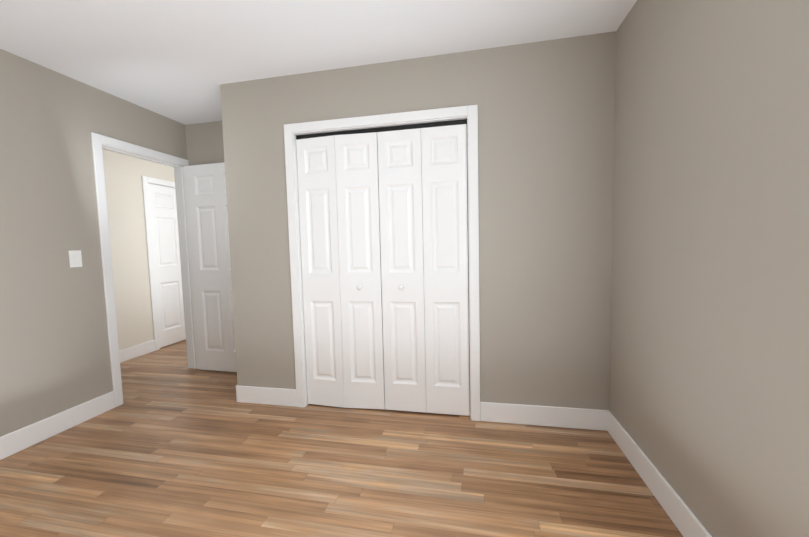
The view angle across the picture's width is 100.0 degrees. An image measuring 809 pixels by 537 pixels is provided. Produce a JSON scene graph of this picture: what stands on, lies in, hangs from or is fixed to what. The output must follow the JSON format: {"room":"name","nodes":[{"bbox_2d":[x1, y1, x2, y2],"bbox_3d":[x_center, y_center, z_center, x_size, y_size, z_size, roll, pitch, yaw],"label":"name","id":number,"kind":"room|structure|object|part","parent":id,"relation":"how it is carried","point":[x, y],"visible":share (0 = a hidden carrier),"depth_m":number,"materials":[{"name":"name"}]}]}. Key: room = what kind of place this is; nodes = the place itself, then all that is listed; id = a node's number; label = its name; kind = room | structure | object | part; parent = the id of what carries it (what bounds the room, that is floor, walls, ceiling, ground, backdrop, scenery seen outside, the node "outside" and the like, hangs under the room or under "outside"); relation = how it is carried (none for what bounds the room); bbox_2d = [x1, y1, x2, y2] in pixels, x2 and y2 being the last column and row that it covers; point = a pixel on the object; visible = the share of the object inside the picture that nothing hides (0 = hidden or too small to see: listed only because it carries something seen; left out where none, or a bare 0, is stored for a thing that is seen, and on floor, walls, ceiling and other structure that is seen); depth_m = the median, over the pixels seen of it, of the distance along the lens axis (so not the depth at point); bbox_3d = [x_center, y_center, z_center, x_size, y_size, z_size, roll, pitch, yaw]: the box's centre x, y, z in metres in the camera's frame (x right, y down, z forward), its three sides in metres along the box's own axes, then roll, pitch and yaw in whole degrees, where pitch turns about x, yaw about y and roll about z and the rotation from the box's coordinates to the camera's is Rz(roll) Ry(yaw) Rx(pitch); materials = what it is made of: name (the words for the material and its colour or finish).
{"room":"empty bedroom","nodes":[
{"label":"empty bedroom","id":0,"kind":"room"},
{"bbox_2d":[0,49,186,436],"bbox_3d":[-2.446,-0.098,2.137,0.120,2.440,6.940,-1,4,11],"label":"wall","id":1,"kind":"structure","parent":0,"point":[54,351],"depth_m":2.27,"materials":[{"name":"paint"}]},
{"bbox_2d":[0,391,114,459],"bbox_3d":[-2.638,1.156,0.787,0.014,0.135,3.802,-1,4,11],"label":"baseboard","id":2,"kind":"structure","parent":1,"relation":"attached to","point":[16,441],"depth_m":2.26,"materials":[{"name":"white wood"}]},
{"bbox_2d":[69,250,81,266],"bbox_3d":[-2.324,-0.069,2.401,0.013,0.118,0.074,-1,4,11],"label":"rocker light switch","id":3,"kind":"object","parent":1,"relation":"attached to","point":[75,258],"visible":1,"depth_m":2.40,"materials":[{"name":"white plastic"}]},
{"bbox_2d":[91,132,196,406],"bbox_3d":[-2.265,0.008,3.034,0.156,2.098,0.906,-1,4,11],"label":"door frame","id":4,"kind":"structure","parent":1,"relation":"attached to","point":[98,140],"depth_m":2.69,"materials":[{"name":"white wood"}]},
{"bbox_2d":[184,162,236,371],"bbox_3d":[-1.745,0.009,3.288,0.775,2.015,0.177,0,4,13],"label":"bedroom door","id":5,"kind":"structure","parent":4,"relation":"attached to","point":[207,217],"depth_m":3.31,"materials":[{"name":"painted wood"},{"name":"brushed nickel"}]},
{"bbox_2d":[102,149,174,349],"bbox_3d":[-3.474,-0.087,2.346,0.120,2.440,6.940,-1,4,11],"label":"wall","id":6,"kind":"structure","parent":0,"point":[123,174],"depth_m":3.84,"materials":[{"name":"paint"}]},
{"bbox_2d":[119,340,154,362],"bbox_3d":[-3.174,0.986,3.438,0.014,0.135,4.600,-1,4,11],"label":"baseboard","id":7,"kind":"structure","parent":6,"relation":"attached to","point":[129,353],"depth_m":3.90,"materials":[{"name":"white wood"}]},
{"bbox_2d":[142,176,185,350],"bbox_3d":[-3.018,-0.080,4.561,0.136,2.098,1.006,-1,4,11],"label":"door","id":8,"kind":"structure","parent":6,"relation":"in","point":[160,185],"depth_m":4.28,"materials":[{"name":"white wood"}]},
{"bbox_3d":[-3.032,-0.033,4.345,0.035,2.012,0.429,-1,4,11],"label":"hall closet door leaf","id":9,"kind":"part","parent":8,"relation":"part of","materials":[{"name":"white wood"}]},
{"bbox_2d":[185,121,223,165],"bbox_3d":[-0.291,-0.216,3.105,3.720,2.440,0.120,-1,4,11],"label":"wall","id":10,"kind":"structure","parent":0,"point":[204,143],"depth_m":3.30,"materials":[{"name":"paint"}]},
{"bbox_2d":[0,0,636,124],"bbox_3d":[-1.167,-1.367,1.786,4.890,0.080,6.940,-1,4,11],"label":"ceiling","id":11,"kind":"structure","parent":0,"point":[180,61],"depth_m":1.97,"materials":[{"name":"paint"}]},
{"bbox_2d":[0,339,682,536],"bbox_3d":[-1.107,1.136,1.958,4.890,0.060,6.940,-1,4,11],"label":"floor","id":12,"kind":"structure","parent":0,"point":[173,445],"depth_m":1.81,"materials":[{"name":"brown wood"}]},
{"bbox_2d":[220,31,615,409],"bbox_3d":[0.033,-0.174,2.388,2.800,2.440,0.100,-1,4,11],"label":"wall","id":13,"kind":"structure","parent":0,"point":[546,117],"depth_m":2.20,"materials":[{"name":"paint"}]},
{"bbox_2d":[235,385,296,406],"bbox_3d":[-1.079,0.991,2.640,0.526,0.135,0.014,-1,4,11],"label":"baseboard","id":14,"kind":"structure","parent":13,"relation":"attached to","point":[267,395],"depth_m":2.63,"materials":[{"name":"white wood"}]},
{"bbox_2d":[296,135,344,407],"bbox_3d":[-0.615,0.048,2.521,0.303,1.985,0.035,0,4,15],"label":"closet door leaf","id":15,"kind":"structure","parent":13,"relation":"in","point":[316,167],"depth_m":2.50,"materials":[{"name":"white wood"}]},
{"bbox_2d":[335,132,384,408],"bbox_3d":[-0.321,0.047,2.441,0.303,1.985,0.075,-1,4,8],"label":"closet door leaf","id":16,"kind":"structure","parent":13,"relation":"in","point":[357,181],"depth_m":2.44,"materials":[{"name":"white wood"}]},
{"bbox_2d":[296,119,466,139],"bbox_3d":[-0.188,-0.964,2.369,1.226,0.028,0.026,-1,4,11],"label":"track rail","id":17,"kind":"object","parent":13,"relation":"attached to","point":[414,126],"visible":0.93,"depth_m":2.34,"materials":[{"name":"grey metal"}]},
{"bbox_2d":[284,105,479,420],"bbox_3d":[-0.163,0.023,2.442,1.270,2.050,0.100,-1,4,11],"label":"door frame","id":18,"kind":"structure","parent":13,"relation":"in","point":[298,222],"depth_m":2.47,"materials":[{"name":"white wood"}]},
{"bbox_2d":[467,160,469,388],"bbox_3d":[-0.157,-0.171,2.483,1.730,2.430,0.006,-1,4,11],"label":"hinges","id":19,"kind":"object","parent":18,"relation":"attached to","point":[468,273],"depth_m":2.37,"materials":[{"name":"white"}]},
{"bbox_2d":[377,128,426,412],"bbox_3d":[-0.017,0.043,2.389,0.303,1.985,0.075,-1,4,11],"label":"closet door leaf","id":20,"kind":"structure","parent":13,"relation":"in","point":[401,210],"depth_m":2.39,"materials":[{"name":"white wood"}]},
{"bbox_2d":[421,124,469,415],"bbox_3d":[0.287,0.039,2.348,0.303,1.985,0.035,-1,4,11],"label":"closet door leaf","id":21,"kind":"structure","parent":13,"relation":"in","point":[445,207],"depth_m":2.33,"materials":[{"name":"white wood"}]},
{"bbox_2d":[480,402,607,430],"bbox_3d":[0.911,0.971,2.237,0.802,0.135,0.014,-1,4,11],"label":"baseboard","id":22,"kind":"structure","parent":13,"relation":"attached to","point":[576,418],"depth_m":2.23,"materials":[{"name":"white wood"}]},
{"bbox_2d":[609,0,808,536],"bbox_3d":[0.926,-0.033,0.040,0.120,2.440,4.160,-1,4,11],"label":"wall","id":23,"kind":"structure","parent":0,"point":[709,382],"depth_m":1.19,"materials":[{"name":"paint"}]},
{"bbox_2d":[607,410,711,536],"bbox_3d":[0.899,1.113,0.191,0.014,0.135,4.040,-1,4,11],"label":"baseboard","id":24,"kind":"structure","parent":23,"relation":"attached to","point":[683,517],"depth_m":1.56,"materials":[{"name":"white wood"}]}
]}

